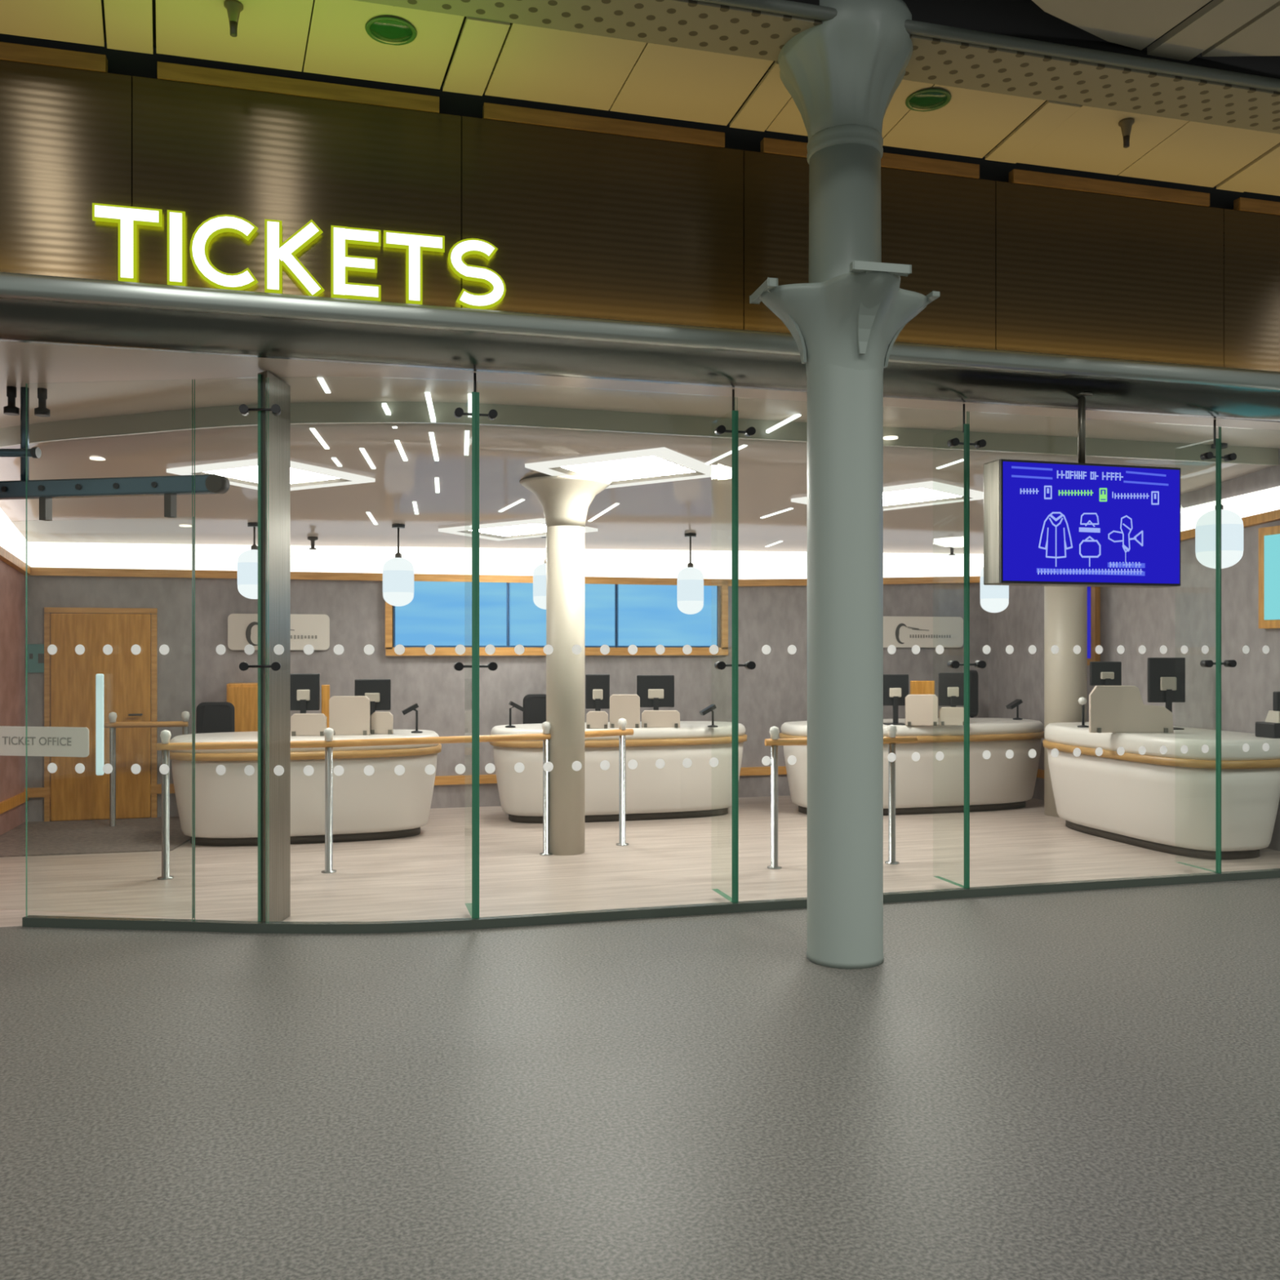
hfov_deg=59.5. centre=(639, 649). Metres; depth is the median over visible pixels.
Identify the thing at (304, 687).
monitor
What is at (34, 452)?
rail
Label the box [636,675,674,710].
monitor
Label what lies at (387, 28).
recessed light
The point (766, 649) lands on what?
window
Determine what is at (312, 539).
sprinkler head
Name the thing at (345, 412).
trim
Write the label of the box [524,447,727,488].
square ceiling light
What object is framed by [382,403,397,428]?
light
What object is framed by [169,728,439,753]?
countertop
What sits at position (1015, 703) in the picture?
card reader
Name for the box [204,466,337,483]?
diffuser
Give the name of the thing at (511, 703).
card reader
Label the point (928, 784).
desk
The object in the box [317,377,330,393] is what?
recessed light
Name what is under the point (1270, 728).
terminal
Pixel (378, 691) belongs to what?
monitor
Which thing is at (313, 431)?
light
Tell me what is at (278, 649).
window
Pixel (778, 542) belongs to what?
light
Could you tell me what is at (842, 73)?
round column
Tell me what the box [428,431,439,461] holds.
light
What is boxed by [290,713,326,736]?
privacy screen
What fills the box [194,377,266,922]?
window
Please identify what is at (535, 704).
office chair
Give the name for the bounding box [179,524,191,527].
recessed light
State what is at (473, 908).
glass fin
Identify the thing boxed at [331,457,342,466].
light
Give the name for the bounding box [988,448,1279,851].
wall
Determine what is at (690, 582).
pendant lamp
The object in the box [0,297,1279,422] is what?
beam
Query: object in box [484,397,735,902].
window
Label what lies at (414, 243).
illuminated sign
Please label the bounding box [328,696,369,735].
privacy screen
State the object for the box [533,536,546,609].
pendant lamp
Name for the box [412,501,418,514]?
light
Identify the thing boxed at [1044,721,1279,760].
countertop
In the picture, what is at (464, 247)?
illuminated sign
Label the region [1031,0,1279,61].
ceiling
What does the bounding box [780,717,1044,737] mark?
countertop
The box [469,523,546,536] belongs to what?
diffuser
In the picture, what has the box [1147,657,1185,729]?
monitor
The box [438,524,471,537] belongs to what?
square ceiling light
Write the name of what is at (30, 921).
floor track
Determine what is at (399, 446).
light
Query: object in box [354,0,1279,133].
ceiling beam
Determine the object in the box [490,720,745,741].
countertop
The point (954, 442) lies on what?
glass fin
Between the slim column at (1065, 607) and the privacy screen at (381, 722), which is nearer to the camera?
the privacy screen at (381, 722)
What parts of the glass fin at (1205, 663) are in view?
hanger rod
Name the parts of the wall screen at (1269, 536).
display panel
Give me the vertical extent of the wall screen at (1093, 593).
1.162 m
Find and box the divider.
[910,680,934,694]
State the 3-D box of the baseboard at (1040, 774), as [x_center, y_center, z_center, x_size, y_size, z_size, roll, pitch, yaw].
[4.654,1.360,11.306,0.030,0.090,4.130,0,0,-15]
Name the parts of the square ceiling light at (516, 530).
step frame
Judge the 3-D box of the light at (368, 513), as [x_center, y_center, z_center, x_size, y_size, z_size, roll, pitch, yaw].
[-2.440,-1.199,10.202,0.032,0.073,0.479,0,0,-5]
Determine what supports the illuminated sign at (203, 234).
attached to the wall at (592, 213)
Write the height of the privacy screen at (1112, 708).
0.396 m
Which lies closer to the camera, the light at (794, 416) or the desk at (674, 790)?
the light at (794, 416)
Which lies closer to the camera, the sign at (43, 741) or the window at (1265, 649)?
the sign at (43, 741)
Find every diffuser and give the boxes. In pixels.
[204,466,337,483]
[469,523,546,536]
[562,456,694,481]
[883,488,959,506]
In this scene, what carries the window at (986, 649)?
on the floor track
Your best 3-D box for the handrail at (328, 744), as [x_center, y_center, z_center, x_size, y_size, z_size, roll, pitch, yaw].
[-1.724,1.115,8.678,3.723,1.070,0.330,0,0,-23]
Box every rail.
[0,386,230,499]
[0,447,41,457]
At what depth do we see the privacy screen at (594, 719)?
10.63 m
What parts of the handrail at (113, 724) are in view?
post, timber rail, post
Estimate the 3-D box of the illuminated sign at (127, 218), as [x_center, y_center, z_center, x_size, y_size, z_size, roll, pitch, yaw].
[-2.667,-2.109,5.833,0.333,0.393,0.022,0,0,-15]
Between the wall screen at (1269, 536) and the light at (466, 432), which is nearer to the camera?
the light at (466, 432)
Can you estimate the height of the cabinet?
1.320 m
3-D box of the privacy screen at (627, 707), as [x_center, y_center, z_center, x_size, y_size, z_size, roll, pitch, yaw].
[-0.146,0.590,10.750,0.292,0.320,0.070,0,0,0]
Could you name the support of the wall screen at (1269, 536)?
attached to the wall at (1173, 618)
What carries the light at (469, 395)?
attached to the ceiling at (81, 382)
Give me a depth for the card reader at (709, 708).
10.79 m
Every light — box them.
[89,456,105,460]
[166,458,257,489]
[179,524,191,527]
[309,427,329,448]
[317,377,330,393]
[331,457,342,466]
[359,448,375,469]
[364,16,417,45]
[366,511,377,524]
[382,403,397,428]
[394,440,408,461]
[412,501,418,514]
[424,391,435,422]
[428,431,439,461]
[435,477,439,493]
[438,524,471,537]
[464,430,469,455]
[467,393,471,417]
[479,518,546,541]
[497,498,524,511]
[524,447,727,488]
[587,502,619,521]
[705,444,747,464]
[760,507,793,518]
[764,540,782,546]
[765,413,800,433]
[791,480,983,511]
[883,435,897,439]
[905,88,951,111]
[936,458,964,469]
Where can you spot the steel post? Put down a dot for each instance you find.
(279, 392)
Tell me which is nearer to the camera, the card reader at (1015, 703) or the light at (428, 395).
the light at (428, 395)
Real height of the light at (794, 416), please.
0.112 m
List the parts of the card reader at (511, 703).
arm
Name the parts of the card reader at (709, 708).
arm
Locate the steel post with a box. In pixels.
[239,370,290,922]
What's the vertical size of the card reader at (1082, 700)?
0.273 m
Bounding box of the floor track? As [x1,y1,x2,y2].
[22,868,1279,933]
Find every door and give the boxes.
[39,493,194,918]
[44,607,157,821]
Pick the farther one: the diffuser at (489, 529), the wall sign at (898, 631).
the wall sign at (898, 631)
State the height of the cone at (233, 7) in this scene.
0.155 m
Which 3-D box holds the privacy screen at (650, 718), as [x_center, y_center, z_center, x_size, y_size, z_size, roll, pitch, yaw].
[0.201,0.668,10.800,0.370,0.164,0.070,0,0,0]
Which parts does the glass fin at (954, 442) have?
hanger rod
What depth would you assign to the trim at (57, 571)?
11.59 m
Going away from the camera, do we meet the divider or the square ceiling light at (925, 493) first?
the square ceiling light at (925, 493)
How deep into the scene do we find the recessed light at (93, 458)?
8.42 m
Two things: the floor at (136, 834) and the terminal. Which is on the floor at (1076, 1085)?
the floor at (136, 834)
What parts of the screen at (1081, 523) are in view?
mount plate, display panel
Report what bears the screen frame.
attached to the wall at (774, 693)
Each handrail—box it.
[103,711,190,826]
[155,718,633,879]
[764,724,917,869]
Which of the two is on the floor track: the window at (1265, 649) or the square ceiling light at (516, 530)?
the window at (1265, 649)
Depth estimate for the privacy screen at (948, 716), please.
11.08 m
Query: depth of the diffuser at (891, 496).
9.99 m
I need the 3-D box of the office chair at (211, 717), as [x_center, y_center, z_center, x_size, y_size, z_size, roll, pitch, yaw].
[-3.996,1.071,10.571,0.360,1.159,0.295,0,0,-15]
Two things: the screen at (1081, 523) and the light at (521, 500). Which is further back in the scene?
the light at (521, 500)
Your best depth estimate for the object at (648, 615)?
12.22 m
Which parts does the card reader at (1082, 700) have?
arm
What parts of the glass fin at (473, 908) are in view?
hanger rod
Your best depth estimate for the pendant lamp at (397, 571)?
10.39 m
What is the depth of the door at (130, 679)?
10.79 m
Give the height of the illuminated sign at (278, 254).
0.412 m
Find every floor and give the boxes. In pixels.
[0,795,1279,1279]
[0,816,190,857]
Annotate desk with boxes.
[169,728,441,846]
[488,720,746,823]
[779,717,1044,815]
[1042,721,1279,859]
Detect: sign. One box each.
[0,725,88,757]
[92,203,162,282]
[167,209,185,286]
[189,214,257,290]
[227,613,329,649]
[264,218,324,296]
[330,225,444,304]
[448,238,506,309]
[883,616,963,647]
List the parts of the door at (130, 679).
lever handle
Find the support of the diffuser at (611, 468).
attached to the square ceiling light at (661, 464)
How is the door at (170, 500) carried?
on the floor at (1076, 1085)
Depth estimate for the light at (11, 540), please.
10.11 m
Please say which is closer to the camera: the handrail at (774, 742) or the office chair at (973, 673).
the handrail at (774, 742)
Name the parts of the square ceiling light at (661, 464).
step frame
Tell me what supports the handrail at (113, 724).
on the floor at (136, 834)
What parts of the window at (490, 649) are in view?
pane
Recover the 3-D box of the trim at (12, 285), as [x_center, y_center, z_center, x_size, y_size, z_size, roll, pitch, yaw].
[0.694,-1.850,6.726,14.000,0.130,0.085,0,0,-15]
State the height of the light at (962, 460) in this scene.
0.048 m
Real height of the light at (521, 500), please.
0.071 m
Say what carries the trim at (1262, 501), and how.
attached to the wall at (1173, 618)
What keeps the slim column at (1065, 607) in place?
on the floor at (1076, 1085)
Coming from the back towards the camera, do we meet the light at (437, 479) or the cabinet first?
the cabinet
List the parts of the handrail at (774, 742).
post, timber rail, post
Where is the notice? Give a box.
[26,644,44,672]
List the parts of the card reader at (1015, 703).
arm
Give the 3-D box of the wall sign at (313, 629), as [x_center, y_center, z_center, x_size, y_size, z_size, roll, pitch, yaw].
[-3.610,-0.176,11.211,0.970,0.360,0.024,0,0,-15]
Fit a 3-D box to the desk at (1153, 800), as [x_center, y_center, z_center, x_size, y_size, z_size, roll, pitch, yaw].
[4.480,1.175,9.744,1.160,0.950,2.290,0,0,-15]
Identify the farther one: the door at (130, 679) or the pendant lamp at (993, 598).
the pendant lamp at (993, 598)
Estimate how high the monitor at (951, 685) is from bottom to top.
0.516 m
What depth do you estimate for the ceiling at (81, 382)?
7.25 m
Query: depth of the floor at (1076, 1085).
4.42 m
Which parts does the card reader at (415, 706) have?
arm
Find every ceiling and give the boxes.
[0,0,1279,195]
[0,341,1279,448]
[0,422,1275,554]
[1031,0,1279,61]
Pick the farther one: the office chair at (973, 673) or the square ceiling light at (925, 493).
the office chair at (973, 673)
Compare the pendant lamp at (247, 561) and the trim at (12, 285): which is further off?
the pendant lamp at (247, 561)
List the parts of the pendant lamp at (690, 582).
lamp shade, rod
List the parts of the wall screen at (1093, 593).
display panel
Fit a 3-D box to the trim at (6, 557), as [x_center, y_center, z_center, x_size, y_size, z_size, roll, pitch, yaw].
[-5.465,-0.893,9.338,0.060,0.375,2.730,0,0,-15]
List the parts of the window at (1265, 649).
pane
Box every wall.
[0,33,1279,371]
[0,560,25,835]
[25,575,988,822]
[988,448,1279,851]
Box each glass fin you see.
[453,373,497,918]
[711,389,755,902]
[933,404,986,888]
[1175,419,1236,872]
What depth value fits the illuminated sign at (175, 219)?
5.88 m
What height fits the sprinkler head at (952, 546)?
0.119 m
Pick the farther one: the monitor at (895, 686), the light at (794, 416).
the monitor at (895, 686)
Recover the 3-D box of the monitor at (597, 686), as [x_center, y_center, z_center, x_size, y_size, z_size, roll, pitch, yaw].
[-0.413,0.496,10.900,0.234,0.509,0.160,0,0,-6]
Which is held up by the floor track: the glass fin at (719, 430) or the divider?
the glass fin at (719, 430)
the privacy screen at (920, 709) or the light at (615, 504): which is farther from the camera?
the privacy screen at (920, 709)
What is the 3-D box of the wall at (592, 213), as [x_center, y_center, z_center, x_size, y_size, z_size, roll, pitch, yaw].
[0.658,-2.550,6.859,14.200,1.500,0.210,0,0,-15]
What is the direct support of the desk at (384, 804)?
on the floor at (1076, 1085)
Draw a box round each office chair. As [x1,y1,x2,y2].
[195,702,235,733]
[522,693,546,724]
[969,670,977,717]
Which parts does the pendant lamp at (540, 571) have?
lamp shade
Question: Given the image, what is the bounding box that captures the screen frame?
[385,580,728,655]
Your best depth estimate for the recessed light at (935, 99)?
6.42 m
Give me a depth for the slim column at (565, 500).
8.99 m
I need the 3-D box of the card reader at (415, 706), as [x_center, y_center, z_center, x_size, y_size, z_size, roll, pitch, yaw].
[-2.050,0.616,10.077,0.184,0.268,0.125,0,0,-15]
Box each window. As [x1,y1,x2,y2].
[26,379,193,920]
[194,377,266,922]
[267,377,465,922]
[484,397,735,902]
[736,397,967,902]
[968,411,1219,888]
[1220,426,1269,872]
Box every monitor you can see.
[290,673,319,713]
[354,679,391,733]
[585,674,609,711]
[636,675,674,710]
[883,674,908,724]
[938,672,964,706]
[1089,661,1121,685]
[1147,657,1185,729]
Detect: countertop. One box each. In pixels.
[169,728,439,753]
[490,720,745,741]
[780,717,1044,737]
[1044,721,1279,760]
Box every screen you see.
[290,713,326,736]
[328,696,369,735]
[370,711,393,734]
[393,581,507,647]
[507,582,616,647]
[586,711,608,728]
[609,694,639,728]
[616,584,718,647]
[641,710,679,727]
[905,694,937,725]
[938,706,964,725]
[983,391,1180,587]
[1087,586,1100,665]
[1088,685,1173,733]
[1258,525,1279,628]
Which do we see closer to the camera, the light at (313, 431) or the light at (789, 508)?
the light at (313, 431)
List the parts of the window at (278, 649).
pane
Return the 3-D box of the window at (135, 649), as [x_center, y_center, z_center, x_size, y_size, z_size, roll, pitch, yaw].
[-3.150,0.005,6.640,1.040,3.190,0.017,0,0,6]
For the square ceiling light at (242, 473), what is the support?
attached to the ceiling at (659, 516)
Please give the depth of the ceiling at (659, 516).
9.47 m
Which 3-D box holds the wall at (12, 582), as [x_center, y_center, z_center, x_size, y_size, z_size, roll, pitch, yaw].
[-5.394,0.000,8.565,0.200,3.500,4.600,0,0,-15]
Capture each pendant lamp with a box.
[237,523,257,599]
[382,524,413,606]
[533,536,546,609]
[676,533,703,614]
[980,567,1008,613]
[1195,443,1243,568]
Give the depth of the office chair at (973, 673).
12.57 m
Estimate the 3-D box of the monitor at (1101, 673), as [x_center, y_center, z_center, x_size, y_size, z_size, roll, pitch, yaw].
[4.157,0.404,10.000,0.286,0.593,0.160,0,0,-6]
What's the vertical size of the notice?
0.270 m
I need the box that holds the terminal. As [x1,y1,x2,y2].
[1255,691,1279,738]
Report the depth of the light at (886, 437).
8.21 m
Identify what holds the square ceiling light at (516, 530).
attached to the ceiling at (659, 516)
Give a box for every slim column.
[519,475,611,855]
[1044,586,1087,817]
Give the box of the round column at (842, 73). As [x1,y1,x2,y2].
[749,0,939,968]
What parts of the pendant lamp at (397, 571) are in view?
lamp shade, rod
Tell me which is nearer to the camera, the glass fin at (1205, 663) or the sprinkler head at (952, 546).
the glass fin at (1205, 663)
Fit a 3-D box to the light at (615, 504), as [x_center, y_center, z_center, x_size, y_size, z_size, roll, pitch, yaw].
[-0.338,-1.261,10.271,0.032,0.097,0.740,0,0,-22]
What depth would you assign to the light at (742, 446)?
8.46 m
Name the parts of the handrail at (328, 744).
post, post, timber rail, post, post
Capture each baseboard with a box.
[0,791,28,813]
[24,765,786,797]
[1036,768,1044,778]
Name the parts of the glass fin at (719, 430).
hanger rod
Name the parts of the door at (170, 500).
pull handle, pane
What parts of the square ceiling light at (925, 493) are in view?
step frame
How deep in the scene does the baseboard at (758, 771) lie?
11.67 m
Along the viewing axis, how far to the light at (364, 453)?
8.28 m
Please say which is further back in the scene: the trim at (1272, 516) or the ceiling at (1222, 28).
the trim at (1272, 516)
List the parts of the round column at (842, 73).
bracket arm, bracket arm, bracket arm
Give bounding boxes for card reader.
[401,702,422,733]
[505,701,525,727]
[699,704,718,727]
[1005,698,1022,719]
[1077,697,1088,727]
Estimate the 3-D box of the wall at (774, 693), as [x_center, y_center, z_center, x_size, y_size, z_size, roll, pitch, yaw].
[-0.879,0.150,12.074,10.930,3.200,0.200,0,0,-15]
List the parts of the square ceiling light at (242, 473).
step frame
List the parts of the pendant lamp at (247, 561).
lamp shade, rod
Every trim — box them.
[0,271,1279,390]
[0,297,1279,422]
[0,401,1278,465]
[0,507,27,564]
[0,546,31,574]
[23,567,980,586]
[27,542,983,579]
[1180,485,1279,531]
[1180,509,1279,541]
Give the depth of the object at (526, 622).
11.88 m
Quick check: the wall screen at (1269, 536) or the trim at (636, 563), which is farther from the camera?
the trim at (636, 563)
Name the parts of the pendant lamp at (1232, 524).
lamp shade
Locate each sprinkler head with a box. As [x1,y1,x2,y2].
[307,536,318,549]
[947,543,956,555]
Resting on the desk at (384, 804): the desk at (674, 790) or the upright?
the upright
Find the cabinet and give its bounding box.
[226,682,257,732]
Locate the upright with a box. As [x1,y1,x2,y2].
[321,684,329,728]
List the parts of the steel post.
post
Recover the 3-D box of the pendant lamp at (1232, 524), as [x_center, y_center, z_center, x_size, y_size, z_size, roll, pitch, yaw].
[4.654,-1.150,9.000,0.345,1.001,0.345,0,0,-15]

